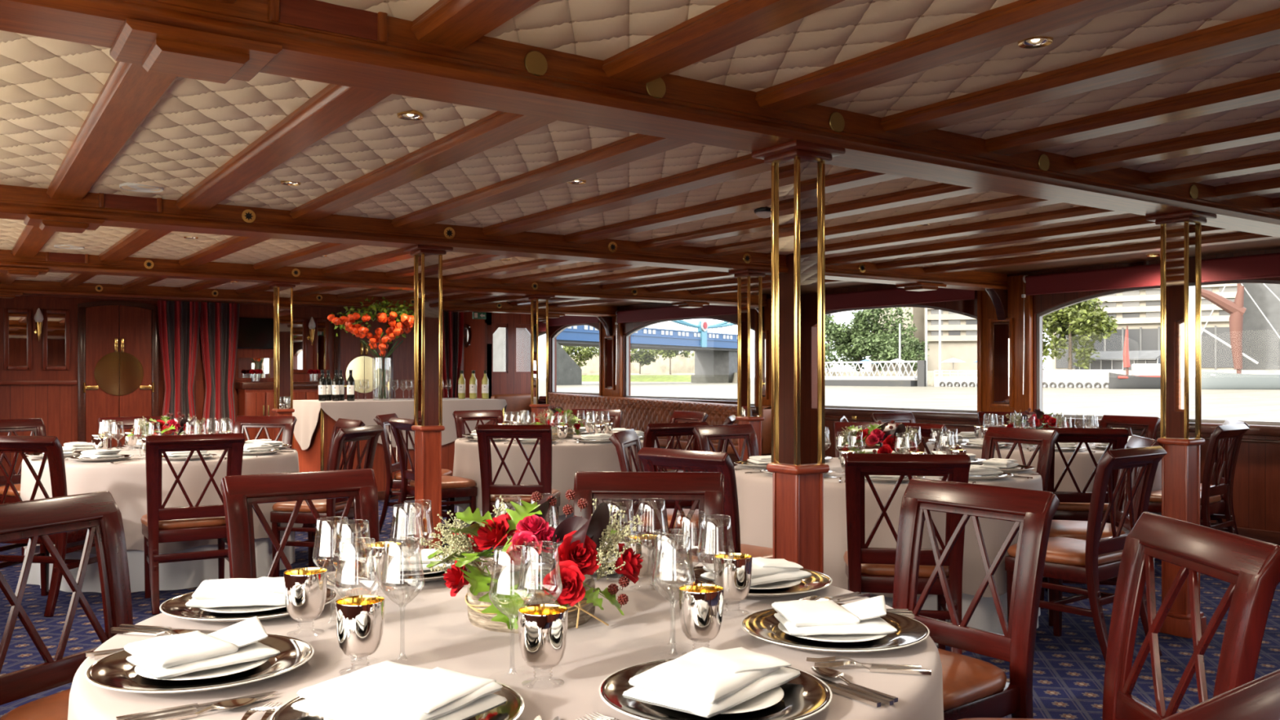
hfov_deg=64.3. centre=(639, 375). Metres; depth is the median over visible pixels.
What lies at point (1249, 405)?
river water
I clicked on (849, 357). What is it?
tree
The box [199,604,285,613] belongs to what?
plate
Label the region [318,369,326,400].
wine bottle
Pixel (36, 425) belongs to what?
dining chair
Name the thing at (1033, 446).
charger plate
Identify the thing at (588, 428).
goblet
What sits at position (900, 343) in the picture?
flag pole
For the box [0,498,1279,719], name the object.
floor
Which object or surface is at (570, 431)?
bowl
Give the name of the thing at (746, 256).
vent
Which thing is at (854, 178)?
rafter
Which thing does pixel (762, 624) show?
charger plate
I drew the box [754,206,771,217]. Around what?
recessed light
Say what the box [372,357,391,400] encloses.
glass vase
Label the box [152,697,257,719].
spoon
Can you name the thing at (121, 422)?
dining chair
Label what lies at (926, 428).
dining chair
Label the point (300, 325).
wall mirror
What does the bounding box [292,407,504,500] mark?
bar counter
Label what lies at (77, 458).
charger plate
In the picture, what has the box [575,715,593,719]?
fork
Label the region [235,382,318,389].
countertop
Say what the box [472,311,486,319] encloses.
exit sign
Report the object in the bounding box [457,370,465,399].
wine bottle
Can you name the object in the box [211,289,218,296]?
vent
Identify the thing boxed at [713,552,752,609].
goblet
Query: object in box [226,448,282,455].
charger plate
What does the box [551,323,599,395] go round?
window
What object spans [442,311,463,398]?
curtain
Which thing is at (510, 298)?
rafter
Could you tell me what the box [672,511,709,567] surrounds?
wine glass
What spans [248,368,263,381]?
flower vase
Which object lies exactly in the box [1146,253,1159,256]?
recessed light
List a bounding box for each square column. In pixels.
[266,280,300,448]
[403,244,453,549]
[524,294,555,424]
[728,269,771,461]
[751,139,845,573]
[1145,210,1216,638]
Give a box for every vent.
[95,284,102,291]
[143,259,154,268]
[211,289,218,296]
[241,208,255,222]
[291,268,300,276]
[315,294,322,301]
[443,226,454,239]
[497,302,502,308]
[531,282,537,289]
[608,241,617,252]
[631,288,637,294]
[742,253,751,263]
[858,263,866,272]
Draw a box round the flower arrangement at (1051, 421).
[1005,408,1071,445]
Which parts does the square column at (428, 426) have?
brass rod, brass rod, brass rod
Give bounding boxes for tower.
[871,306,924,371]
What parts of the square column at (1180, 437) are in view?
brass rod, brass rod, brass rod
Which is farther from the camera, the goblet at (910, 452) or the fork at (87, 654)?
the goblet at (910, 452)
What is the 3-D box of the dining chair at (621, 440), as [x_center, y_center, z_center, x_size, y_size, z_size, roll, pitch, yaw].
[0.141,0.780,5.718,0.537,0.938,0.486,0,0,12]
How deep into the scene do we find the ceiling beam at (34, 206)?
5.92 m
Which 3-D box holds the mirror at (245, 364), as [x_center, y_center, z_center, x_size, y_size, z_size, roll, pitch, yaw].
[-4.621,-0.095,12.266,0.410,0.240,0.005,0,0,-34]
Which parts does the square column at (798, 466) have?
brass rod, brass rod, brass rod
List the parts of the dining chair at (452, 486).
post, rail, frame, rail, post, seat frame, seat, leg, leg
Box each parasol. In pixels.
[859,359,877,373]
[884,358,911,373]
[941,357,965,370]
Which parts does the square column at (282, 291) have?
brass rod, brass rod, brass rod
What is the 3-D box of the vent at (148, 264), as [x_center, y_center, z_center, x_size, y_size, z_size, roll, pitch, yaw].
[-3.938,-0.894,8.169,0.075,0.075,0.008,0,0,-34]
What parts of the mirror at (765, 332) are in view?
edged glass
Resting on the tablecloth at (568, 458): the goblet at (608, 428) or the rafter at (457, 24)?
the goblet at (608, 428)
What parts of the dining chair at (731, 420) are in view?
post, post, rail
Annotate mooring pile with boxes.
[917,360,926,386]
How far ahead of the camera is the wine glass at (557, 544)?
1.73 m
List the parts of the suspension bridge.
parapet panel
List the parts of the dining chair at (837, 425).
post, rail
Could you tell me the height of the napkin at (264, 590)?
0.045 m
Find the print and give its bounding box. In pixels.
[474,312,484,317]
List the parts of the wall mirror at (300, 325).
edged glass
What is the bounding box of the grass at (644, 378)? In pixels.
[582,374,690,382]
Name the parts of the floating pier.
railing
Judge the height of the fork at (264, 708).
0.013 m
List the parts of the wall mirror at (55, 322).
edged glass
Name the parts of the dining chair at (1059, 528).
leg, leg, seat, post, frame, rail, rail, post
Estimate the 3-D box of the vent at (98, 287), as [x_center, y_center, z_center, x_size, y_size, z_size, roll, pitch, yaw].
[-5.742,-0.929,10.812,0.075,0.075,0.008,0,0,-34]
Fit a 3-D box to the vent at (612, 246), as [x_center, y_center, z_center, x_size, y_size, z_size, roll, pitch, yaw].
[-0.182,-0.860,6.797,0.075,0.075,0.008,0,0,-34]
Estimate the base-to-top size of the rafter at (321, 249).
0.091 m
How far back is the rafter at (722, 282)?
10.19 m
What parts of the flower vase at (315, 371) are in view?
red flower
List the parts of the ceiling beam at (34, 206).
red panel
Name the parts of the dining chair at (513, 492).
post, rail, frame, rail, seat frame, seat, post, leg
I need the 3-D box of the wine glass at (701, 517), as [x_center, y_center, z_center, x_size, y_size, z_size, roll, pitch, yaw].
[0.154,0.392,2.067,0.077,0.214,0.077,0,0,-6]
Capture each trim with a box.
[0,294,465,384]
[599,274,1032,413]
[634,397,1279,444]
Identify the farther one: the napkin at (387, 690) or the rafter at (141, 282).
the rafter at (141, 282)
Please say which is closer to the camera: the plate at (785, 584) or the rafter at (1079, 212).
the plate at (785, 584)
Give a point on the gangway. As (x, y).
(847, 377)
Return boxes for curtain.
[157,300,200,435]
[200,302,239,434]
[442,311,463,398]
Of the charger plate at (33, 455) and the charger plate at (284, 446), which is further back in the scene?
the charger plate at (284, 446)
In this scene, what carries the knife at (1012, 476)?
on the tablecloth at (754, 491)
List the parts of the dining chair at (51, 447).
frame, rail, seat frame, leg, post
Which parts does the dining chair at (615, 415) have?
frame, rail, post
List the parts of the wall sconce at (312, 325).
torch stem, lamp shade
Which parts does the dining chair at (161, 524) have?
leg, post, seat, seat frame, rail, frame, rail, leg, post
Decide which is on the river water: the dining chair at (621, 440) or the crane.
the crane
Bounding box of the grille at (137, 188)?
[127,185,159,190]
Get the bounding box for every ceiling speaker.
[53,244,84,248]
[119,182,164,192]
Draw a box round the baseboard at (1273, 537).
[1236,527,1279,546]
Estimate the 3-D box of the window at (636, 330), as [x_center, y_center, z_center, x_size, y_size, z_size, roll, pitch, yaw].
[0.568,-0.226,13.364,0.040,1.062,2.700,0,0,-34]
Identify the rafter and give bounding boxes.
[0,272,17,284]
[11,225,55,257]
[46,61,177,200]
[60,273,97,286]
[97,228,171,262]
[122,276,165,289]
[175,84,391,211]
[178,235,270,266]
[180,280,231,292]
[213,0,235,4]
[235,283,273,294]
[253,242,359,271]
[289,111,556,221]
[293,285,347,296]
[321,248,413,274]
[337,288,402,298]
[384,291,453,300]
[385,253,515,278]
[391,133,693,229]
[410,0,539,48]
[442,293,500,302]
[444,258,583,281]
[470,295,528,304]
[482,153,771,236]
[500,262,644,284]
[510,297,591,306]
[548,299,626,307]
[552,267,702,287]
[564,168,904,244]
[601,271,733,289]
[602,0,844,84]
[638,182,990,249]
[647,275,771,292]
[690,279,851,294]
[705,195,1062,255]
[755,0,1149,112]
[767,205,1125,259]
[825,215,1158,265]
[875,225,1236,269]
[880,8,1279,136]
[924,231,1279,273]
[985,72,1279,155]
[1073,117,1279,172]
[1149,151,1279,186]
[1214,177,1279,199]
[1271,197,1279,208]
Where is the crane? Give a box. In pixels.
[1201,283,1279,389]
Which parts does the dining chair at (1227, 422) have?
post, rail, frame, rail, post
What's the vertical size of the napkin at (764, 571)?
0.045 m
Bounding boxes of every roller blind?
[548,315,599,326]
[614,305,737,385]
[770,287,974,315]
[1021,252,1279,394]
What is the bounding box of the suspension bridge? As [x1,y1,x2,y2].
[466,319,737,385]
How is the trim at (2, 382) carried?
attached to the wall at (56, 405)
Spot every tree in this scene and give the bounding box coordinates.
[560,345,599,367]
[630,348,658,373]
[648,349,694,373]
[825,310,878,371]
[834,309,888,371]
[847,306,916,371]
[875,332,911,370]
[901,320,929,371]
[1042,297,1118,369]
[1042,340,1046,369]
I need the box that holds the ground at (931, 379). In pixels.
[582,369,1279,386]
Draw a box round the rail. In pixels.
[153,299,243,303]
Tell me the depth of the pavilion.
227.12 m
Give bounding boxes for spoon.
[111,629,194,635]
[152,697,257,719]
[686,565,703,570]
[811,666,897,702]
[836,603,908,610]
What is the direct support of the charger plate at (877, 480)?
on the tablecloth at (754, 491)
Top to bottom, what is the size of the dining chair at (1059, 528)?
0.938 m
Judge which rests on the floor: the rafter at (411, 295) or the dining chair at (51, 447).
the dining chair at (51, 447)
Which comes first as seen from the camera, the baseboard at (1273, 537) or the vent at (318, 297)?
the baseboard at (1273, 537)
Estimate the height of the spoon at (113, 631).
0.012 m
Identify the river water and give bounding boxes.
[556,381,1279,422]
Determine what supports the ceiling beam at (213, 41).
attached to the ceiling
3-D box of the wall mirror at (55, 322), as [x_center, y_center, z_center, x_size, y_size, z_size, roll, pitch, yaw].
[-6.345,-0.393,11.073,0.259,0.659,0.030,0,0,-34]
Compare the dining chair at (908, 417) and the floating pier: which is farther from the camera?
the floating pier
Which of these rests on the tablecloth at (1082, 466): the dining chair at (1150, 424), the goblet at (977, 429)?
the goblet at (977, 429)
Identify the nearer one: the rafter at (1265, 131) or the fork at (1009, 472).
the rafter at (1265, 131)
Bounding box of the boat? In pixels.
[1108,325,1160,389]
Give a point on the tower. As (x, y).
(917, 313)
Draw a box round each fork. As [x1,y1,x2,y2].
[85,648,124,657]
[93,652,115,659]
[240,701,282,719]
[261,705,281,719]
[480,558,497,564]
[480,560,493,567]
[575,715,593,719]
[586,711,617,719]
[660,557,679,571]
[672,556,687,570]
[799,591,860,599]
[806,656,920,669]
[814,661,931,675]
[816,592,870,601]
[1008,471,1039,475]
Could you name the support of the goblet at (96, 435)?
on the tablecloth at (126, 482)
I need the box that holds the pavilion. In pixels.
[1071,350,1160,370]
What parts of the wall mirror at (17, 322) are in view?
edged glass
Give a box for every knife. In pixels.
[110,626,211,634]
[111,459,139,463]
[115,690,277,719]
[119,624,216,632]
[125,694,276,719]
[327,574,345,586]
[327,581,336,586]
[533,715,542,719]
[734,468,761,470]
[810,673,893,705]
[827,684,880,707]
[886,610,912,613]
[896,613,914,617]
[1011,475,1028,478]
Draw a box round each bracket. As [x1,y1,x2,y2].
[596,316,612,336]
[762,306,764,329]
[985,288,1008,319]
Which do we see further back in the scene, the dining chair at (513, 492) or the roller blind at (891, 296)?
the roller blind at (891, 296)
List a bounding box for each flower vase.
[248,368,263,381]
[306,368,320,381]
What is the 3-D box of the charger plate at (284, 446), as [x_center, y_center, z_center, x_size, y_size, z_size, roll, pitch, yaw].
[-2.565,0.488,6.954,0.353,0.024,0.353,0,0,8]
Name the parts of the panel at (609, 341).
edged glass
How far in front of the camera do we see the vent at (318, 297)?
12.12 m
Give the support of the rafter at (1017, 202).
attached to the ceiling
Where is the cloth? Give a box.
[292,397,506,449]
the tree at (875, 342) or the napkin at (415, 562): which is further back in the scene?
the tree at (875, 342)
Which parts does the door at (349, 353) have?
push plate, pull plate, pull plate, push plate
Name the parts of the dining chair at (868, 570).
post, seat, seat frame, rail, frame, rail, leg, post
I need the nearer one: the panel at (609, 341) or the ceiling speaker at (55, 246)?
the ceiling speaker at (55, 246)
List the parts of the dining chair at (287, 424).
post, frame, rail, post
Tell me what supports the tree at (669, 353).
on the ground at (931, 379)
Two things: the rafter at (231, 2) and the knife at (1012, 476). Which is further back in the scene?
the knife at (1012, 476)
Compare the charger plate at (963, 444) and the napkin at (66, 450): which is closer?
the napkin at (66, 450)
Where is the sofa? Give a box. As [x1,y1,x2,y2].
[490,392,771,466]
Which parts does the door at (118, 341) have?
push plate, pull plate, pull plate, push plate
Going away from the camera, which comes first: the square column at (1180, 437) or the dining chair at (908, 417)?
the square column at (1180, 437)
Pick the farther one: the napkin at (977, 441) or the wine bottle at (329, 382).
the wine bottle at (329, 382)
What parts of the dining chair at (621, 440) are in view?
post, rail, frame, rail, post, seat frame, seat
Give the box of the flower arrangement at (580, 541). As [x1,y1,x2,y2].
[420,488,643,633]
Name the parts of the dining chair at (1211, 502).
seat, seat frame, post, rail, frame, rail, post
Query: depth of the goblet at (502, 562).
2.45 m
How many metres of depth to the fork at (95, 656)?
1.80 m
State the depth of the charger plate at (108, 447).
6.60 m
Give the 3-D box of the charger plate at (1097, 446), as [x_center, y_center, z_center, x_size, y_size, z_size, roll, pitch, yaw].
[3.260,0.488,6.933,0.353,0.024,0.353,0,0,8]
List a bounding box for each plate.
[26,451,83,458]
[66,454,133,462]
[75,446,114,451]
[80,456,120,458]
[84,633,314,693]
[123,444,142,448]
[134,657,270,680]
[159,587,337,622]
[162,453,217,460]
[168,455,204,457]
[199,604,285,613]
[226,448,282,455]
[270,681,524,719]
[271,444,291,448]
[338,558,483,582]
[399,569,445,575]
[462,433,474,437]
[464,436,509,441]
[512,439,558,444]
[527,550,662,574]
[573,431,594,434]
[573,438,611,443]
[583,439,608,440]
[599,657,832,719]
[681,568,832,597]
[713,578,800,589]
[719,686,783,714]
[733,460,766,468]
[740,608,929,653]
[746,462,767,465]
[761,468,832,475]
[777,622,888,642]
[825,456,832,460]
[864,475,907,479]
[864,475,924,482]
[928,439,968,444]
[960,443,1012,448]
[968,472,1013,480]
[968,474,998,476]
[970,457,986,464]
[973,463,1035,472]
[999,466,1021,469]
[1029,444,1086,451]
[1090,444,1111,449]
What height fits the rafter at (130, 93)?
0.090 m
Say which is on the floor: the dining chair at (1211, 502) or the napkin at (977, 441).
the dining chair at (1211, 502)
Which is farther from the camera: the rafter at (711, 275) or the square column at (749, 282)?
the rafter at (711, 275)
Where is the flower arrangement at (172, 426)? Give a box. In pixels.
[126,411,206,438]
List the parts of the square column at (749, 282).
brass rod, brass rod, brass rod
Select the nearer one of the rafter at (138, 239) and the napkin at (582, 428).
the rafter at (138, 239)
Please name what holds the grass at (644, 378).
on the ground at (931, 379)
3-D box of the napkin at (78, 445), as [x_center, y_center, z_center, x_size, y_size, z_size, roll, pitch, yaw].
[-3.667,0.457,6.724,0.168,0.046,0.225,0,0,39]
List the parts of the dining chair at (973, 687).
post, rail, frame, seat, rail, seat frame, post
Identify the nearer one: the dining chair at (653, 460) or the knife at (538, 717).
the knife at (538, 717)
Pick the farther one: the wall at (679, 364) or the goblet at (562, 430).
the wall at (679, 364)
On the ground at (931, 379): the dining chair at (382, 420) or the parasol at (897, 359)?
the parasol at (897, 359)
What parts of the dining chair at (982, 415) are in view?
post, rail, frame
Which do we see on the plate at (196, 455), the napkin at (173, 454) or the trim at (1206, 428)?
the napkin at (173, 454)
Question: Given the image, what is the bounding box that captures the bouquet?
[327,296,413,398]
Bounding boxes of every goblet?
[91,434,105,448]
[93,437,107,449]
[124,431,137,446]
[141,438,145,453]
[218,431,231,433]
[283,567,327,628]
[335,595,384,667]
[364,541,401,594]
[494,538,523,568]
[511,421,521,424]
[517,604,568,679]
[556,425,567,438]
[585,421,595,432]
[594,424,604,433]
[603,422,613,434]
[626,533,661,588]
[678,583,724,650]
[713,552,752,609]
[839,450,855,469]
[902,441,916,453]
[909,451,926,453]
[946,444,961,454]
[949,448,966,454]
[973,426,985,438]
[981,427,987,438]
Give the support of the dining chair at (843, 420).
on the floor
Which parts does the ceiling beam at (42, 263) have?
red panel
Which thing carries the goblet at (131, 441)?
on the tablecloth at (126, 482)
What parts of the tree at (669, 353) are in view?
crown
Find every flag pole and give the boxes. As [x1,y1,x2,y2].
[898,323,901,380]
[924,307,927,386]
[938,309,941,376]
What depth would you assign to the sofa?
13.53 m
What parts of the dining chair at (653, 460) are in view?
post, rail, frame, rail, seat, post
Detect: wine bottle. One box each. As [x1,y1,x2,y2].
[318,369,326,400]
[325,369,332,400]
[332,369,339,400]
[338,369,344,400]
[346,369,355,400]
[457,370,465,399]
[469,370,476,399]
[481,370,488,399]
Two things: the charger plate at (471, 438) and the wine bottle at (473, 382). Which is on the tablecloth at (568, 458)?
the charger plate at (471, 438)
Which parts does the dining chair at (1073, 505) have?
post, rail, seat frame, seat, frame, rail, post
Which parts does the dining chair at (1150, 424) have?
post, frame, rail, post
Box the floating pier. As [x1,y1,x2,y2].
[933,369,1122,388]
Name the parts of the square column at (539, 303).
brass rod, brass rod, brass rod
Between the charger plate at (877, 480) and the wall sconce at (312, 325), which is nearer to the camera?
the charger plate at (877, 480)
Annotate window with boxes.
[463,324,470,347]
[493,323,507,373]
[515,324,530,373]
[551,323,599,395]
[625,316,737,400]
[825,304,977,413]
[1036,280,1279,425]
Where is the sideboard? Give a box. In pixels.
[235,382,318,441]
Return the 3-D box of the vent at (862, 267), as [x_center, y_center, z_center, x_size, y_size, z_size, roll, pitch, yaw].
[1.776,-0.860,8.133,0.075,0.075,0.008,0,0,-34]
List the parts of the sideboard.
cupboard door, cupboard door, cupboard door, cupboard door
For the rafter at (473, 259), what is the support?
attached to the ceiling
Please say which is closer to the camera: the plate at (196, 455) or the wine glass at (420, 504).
the wine glass at (420, 504)
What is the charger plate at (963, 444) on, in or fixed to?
on the tablecloth at (1082, 466)
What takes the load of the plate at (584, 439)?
on the charger plate at (576, 439)
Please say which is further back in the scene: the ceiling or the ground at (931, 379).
the ground at (931, 379)
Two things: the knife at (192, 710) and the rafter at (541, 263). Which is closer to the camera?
the knife at (192, 710)
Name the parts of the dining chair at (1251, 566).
seat, post, rail, frame, rail, post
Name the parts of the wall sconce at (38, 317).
torch stem, lamp shade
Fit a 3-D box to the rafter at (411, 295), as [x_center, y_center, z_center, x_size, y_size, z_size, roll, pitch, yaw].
[-2.241,-0.961,11.359,0.164,0.090,3.020,0,1,-34]
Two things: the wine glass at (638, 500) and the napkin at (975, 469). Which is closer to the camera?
the wine glass at (638, 500)
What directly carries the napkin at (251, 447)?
on the plate
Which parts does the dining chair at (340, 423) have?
post, rail, post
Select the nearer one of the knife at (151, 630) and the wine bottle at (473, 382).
the knife at (151, 630)
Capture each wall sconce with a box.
[34,307,43,342]
[306,316,315,346]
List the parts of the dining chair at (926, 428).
rail, frame, post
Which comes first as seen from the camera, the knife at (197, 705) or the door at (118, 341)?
the knife at (197, 705)
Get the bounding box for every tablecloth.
[20,447,302,554]
[67,557,943,719]
[453,433,657,515]
[733,457,1042,598]
[924,441,1161,531]
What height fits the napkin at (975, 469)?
0.045 m
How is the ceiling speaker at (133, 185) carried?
attached to the ceiling
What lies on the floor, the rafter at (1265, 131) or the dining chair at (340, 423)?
the dining chair at (340, 423)
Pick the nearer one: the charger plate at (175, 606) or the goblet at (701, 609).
the goblet at (701, 609)
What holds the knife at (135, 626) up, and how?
on the tablecloth at (435, 629)
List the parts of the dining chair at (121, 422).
post, rail, frame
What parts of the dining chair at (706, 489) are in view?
post, frame, rail, post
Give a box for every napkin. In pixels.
[42,446,75,454]
[63,441,93,449]
[80,448,121,457]
[124,616,280,679]
[135,439,142,444]
[162,450,208,457]
[185,576,285,608]
[243,443,274,452]
[244,439,284,446]
[291,660,506,719]
[400,546,454,571]
[518,438,537,440]
[553,541,626,563]
[572,426,586,431]
[580,433,611,439]
[612,427,627,433]
[622,646,800,718]
[635,431,644,436]
[700,556,812,586]
[746,455,771,464]
[771,595,897,635]
[857,448,895,453]
[869,475,906,477]
[931,450,977,460]
[949,434,964,441]
[957,431,976,438]
[966,438,1006,444]
[968,464,1003,475]
[982,457,1018,468]
[1054,442,1076,448]
[1099,439,1128,446]
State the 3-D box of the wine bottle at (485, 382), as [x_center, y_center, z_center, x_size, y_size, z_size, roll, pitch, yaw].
[-1.700,0.097,11.187,0.076,0.314,0.076,0,0,-34]
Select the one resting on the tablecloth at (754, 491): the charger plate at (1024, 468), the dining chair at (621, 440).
the charger plate at (1024, 468)
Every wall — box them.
[0,380,443,475]
[463,311,491,398]
[484,312,530,399]
[515,248,1279,532]
[568,351,694,373]
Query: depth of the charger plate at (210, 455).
6.00 m
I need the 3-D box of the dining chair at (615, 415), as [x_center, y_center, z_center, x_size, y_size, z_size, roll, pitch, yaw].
[-0.452,0.780,9.302,0.486,0.938,0.537,0,0,11]
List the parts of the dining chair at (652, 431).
leg, post, seat frame, frame, rail, post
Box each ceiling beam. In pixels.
[0,0,1279,237]
[0,184,1008,291]
[0,248,768,307]
[0,280,617,318]
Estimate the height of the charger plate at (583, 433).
0.024 m
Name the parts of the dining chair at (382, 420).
post, rail, rail, post, seat frame, seat, leg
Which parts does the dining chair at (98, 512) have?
seat, rail, frame, rail, post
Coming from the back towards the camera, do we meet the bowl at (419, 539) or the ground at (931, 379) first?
the ground at (931, 379)
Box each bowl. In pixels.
[311,518,352,573]
[379,538,424,606]
[389,505,425,557]
[400,502,434,552]
[466,567,595,633]
[488,547,535,618]
[551,426,573,439]
[635,499,668,549]
[651,530,693,595]
[651,536,695,603]
[909,452,926,453]
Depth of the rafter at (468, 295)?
12.05 m
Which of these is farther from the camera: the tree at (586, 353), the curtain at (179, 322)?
the tree at (586, 353)
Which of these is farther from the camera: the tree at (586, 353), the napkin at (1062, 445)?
the tree at (586, 353)
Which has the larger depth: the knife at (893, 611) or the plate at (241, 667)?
the knife at (893, 611)
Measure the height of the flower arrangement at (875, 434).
0.266 m
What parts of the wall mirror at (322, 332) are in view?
edged glass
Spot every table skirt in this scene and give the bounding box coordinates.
[24,531,295,592]
[456,506,642,542]
[861,591,1040,645]
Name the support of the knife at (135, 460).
on the tablecloth at (126, 482)
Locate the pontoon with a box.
[825,379,917,386]
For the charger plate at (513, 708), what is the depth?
1.46 m
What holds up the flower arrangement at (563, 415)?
on the tablecloth at (568, 458)
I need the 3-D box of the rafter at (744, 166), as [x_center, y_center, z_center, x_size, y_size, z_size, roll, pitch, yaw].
[-0.048,-0.910,5.057,0.164,0.090,3.050,0,0,-34]
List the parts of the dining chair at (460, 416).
post, rail, frame, post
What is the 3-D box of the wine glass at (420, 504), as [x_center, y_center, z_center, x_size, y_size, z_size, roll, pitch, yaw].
[-0.514,0.392,2.248,0.077,0.214,0.077,0,0,23]
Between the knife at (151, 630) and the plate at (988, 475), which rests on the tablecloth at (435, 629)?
the knife at (151, 630)
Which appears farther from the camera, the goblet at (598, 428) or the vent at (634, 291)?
the vent at (634, 291)
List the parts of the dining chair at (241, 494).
post, rail, frame, post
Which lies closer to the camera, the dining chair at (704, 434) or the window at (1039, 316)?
the dining chair at (704, 434)
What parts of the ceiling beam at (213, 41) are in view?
red panel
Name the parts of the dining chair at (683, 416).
post, seat, frame, rail, post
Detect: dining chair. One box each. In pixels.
[0,417,46,555]
[0,435,97,617]
[0,490,133,719]
[97,416,167,447]
[140,433,244,614]
[220,468,379,578]
[233,415,297,448]
[270,424,383,577]
[302,417,365,548]
[373,413,452,533]
[387,417,477,549]
[452,409,503,511]
[475,424,560,557]
[570,408,622,428]
[573,471,724,564]
[608,428,698,553]
[611,422,708,530]
[637,447,773,562]
[663,410,708,471]
[681,414,736,526]
[693,423,759,532]
[834,422,908,457]
[840,415,848,422]
[843,453,970,654]
[870,412,919,449]
[892,477,1059,719]
[893,422,951,453]
[958,511,1279,719]
[977,411,1035,428]
[981,426,1058,591]
[1004,445,1167,662]
[1040,435,1162,626]
[1041,427,1129,523]
[1099,414,1160,439]
[1147,423,1248,533]
[1161,668,1279,719]
[1200,419,1249,534]
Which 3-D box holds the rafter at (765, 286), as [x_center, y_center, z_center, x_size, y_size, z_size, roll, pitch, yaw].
[1.493,-0.926,10.003,0.164,0.091,3.070,0,1,-34]
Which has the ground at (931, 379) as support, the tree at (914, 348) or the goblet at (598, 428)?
the tree at (914, 348)
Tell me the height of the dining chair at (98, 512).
0.938 m
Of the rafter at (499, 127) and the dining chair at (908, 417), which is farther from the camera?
the dining chair at (908, 417)
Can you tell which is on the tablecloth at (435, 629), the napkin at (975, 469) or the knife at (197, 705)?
the knife at (197, 705)
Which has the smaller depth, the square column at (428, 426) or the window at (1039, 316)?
the square column at (428, 426)
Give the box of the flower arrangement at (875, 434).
[835,419,919,453]
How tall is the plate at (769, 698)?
0.010 m
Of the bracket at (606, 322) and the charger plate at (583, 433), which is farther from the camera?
the bracket at (606, 322)
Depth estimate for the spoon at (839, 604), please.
2.15 m
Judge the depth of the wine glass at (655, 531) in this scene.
1.87 m
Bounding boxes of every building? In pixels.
[924,307,977,371]
[1051,283,1236,369]
[1240,283,1279,369]
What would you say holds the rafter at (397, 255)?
attached to the ceiling
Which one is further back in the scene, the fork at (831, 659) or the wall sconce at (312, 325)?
the wall sconce at (312, 325)
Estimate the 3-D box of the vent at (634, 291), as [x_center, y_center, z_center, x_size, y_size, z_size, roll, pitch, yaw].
[-0.056,-0.894,10.818,0.075,0.075,0.008,0,0,-34]
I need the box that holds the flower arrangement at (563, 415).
[529,404,583,439]
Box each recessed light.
[183,236,198,239]
[280,180,301,185]
[396,110,423,120]
[567,179,586,184]
[754,206,771,217]
[1017,36,1053,48]
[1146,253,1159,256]
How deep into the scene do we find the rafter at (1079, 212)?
6.08 m
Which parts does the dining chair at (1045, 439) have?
post, frame, rail, post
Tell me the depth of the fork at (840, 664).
1.71 m
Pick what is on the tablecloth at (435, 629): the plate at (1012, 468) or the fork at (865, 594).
the fork at (865, 594)
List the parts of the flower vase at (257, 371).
red flower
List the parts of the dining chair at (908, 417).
post, rail, frame, post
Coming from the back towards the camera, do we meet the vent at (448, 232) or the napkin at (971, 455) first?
the vent at (448, 232)
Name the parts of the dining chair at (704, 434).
post, rail, frame, post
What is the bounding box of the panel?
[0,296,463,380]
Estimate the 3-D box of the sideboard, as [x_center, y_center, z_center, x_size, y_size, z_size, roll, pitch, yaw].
[-4.302,0.660,12.251,1.000,1.170,0.380,0,0,-34]
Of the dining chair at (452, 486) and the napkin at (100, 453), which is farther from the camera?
the dining chair at (452, 486)
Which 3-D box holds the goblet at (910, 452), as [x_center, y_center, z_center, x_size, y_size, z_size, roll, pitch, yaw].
[1.380,0.439,5.063,0.081,0.120,0.081,0,0,0]
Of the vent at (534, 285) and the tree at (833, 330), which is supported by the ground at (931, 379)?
the tree at (833, 330)
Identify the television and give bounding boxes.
[237,317,273,349]
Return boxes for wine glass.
[311,518,352,621]
[332,520,373,581]
[333,539,379,597]
[379,538,424,657]
[389,504,425,599]
[400,500,434,591]
[488,547,535,671]
[517,543,562,604]
[635,499,668,588]
[651,530,693,638]
[651,536,695,651]
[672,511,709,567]
[697,516,734,577]
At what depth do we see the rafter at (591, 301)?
13.18 m
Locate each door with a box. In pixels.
[77,300,159,447]
[333,310,392,399]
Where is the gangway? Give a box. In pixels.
[825,360,917,379]
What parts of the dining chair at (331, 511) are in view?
leg, leg, seat frame, seat, post, rail, frame, rail, post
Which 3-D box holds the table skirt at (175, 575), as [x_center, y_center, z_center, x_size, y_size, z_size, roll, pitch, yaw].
[-3.065,0.893,6.616,1.597,0.696,1.573,0,0,-34]
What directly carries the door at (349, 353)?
in the wall at (56, 405)
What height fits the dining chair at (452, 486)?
0.938 m
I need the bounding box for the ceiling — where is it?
[0,0,1279,306]
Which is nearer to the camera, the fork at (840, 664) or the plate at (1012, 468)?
the fork at (840, 664)
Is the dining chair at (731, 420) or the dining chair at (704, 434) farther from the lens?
the dining chair at (731, 420)
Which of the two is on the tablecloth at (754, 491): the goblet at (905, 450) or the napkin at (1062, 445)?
the goblet at (905, 450)
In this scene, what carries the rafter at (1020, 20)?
attached to the ceiling
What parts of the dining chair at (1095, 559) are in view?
leg, leg, seat frame, seat, post, rail, frame, rail, post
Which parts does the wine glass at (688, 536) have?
stem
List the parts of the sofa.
seat, panel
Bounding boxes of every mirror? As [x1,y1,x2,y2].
[3,308,31,369]
[42,309,70,369]
[238,357,273,377]
[293,317,306,373]
[313,318,329,373]
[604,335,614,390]
[762,329,768,399]
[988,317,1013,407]
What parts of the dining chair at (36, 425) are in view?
seat frame, seat, rail, frame, rail, leg, post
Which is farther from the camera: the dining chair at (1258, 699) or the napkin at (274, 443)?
the napkin at (274, 443)

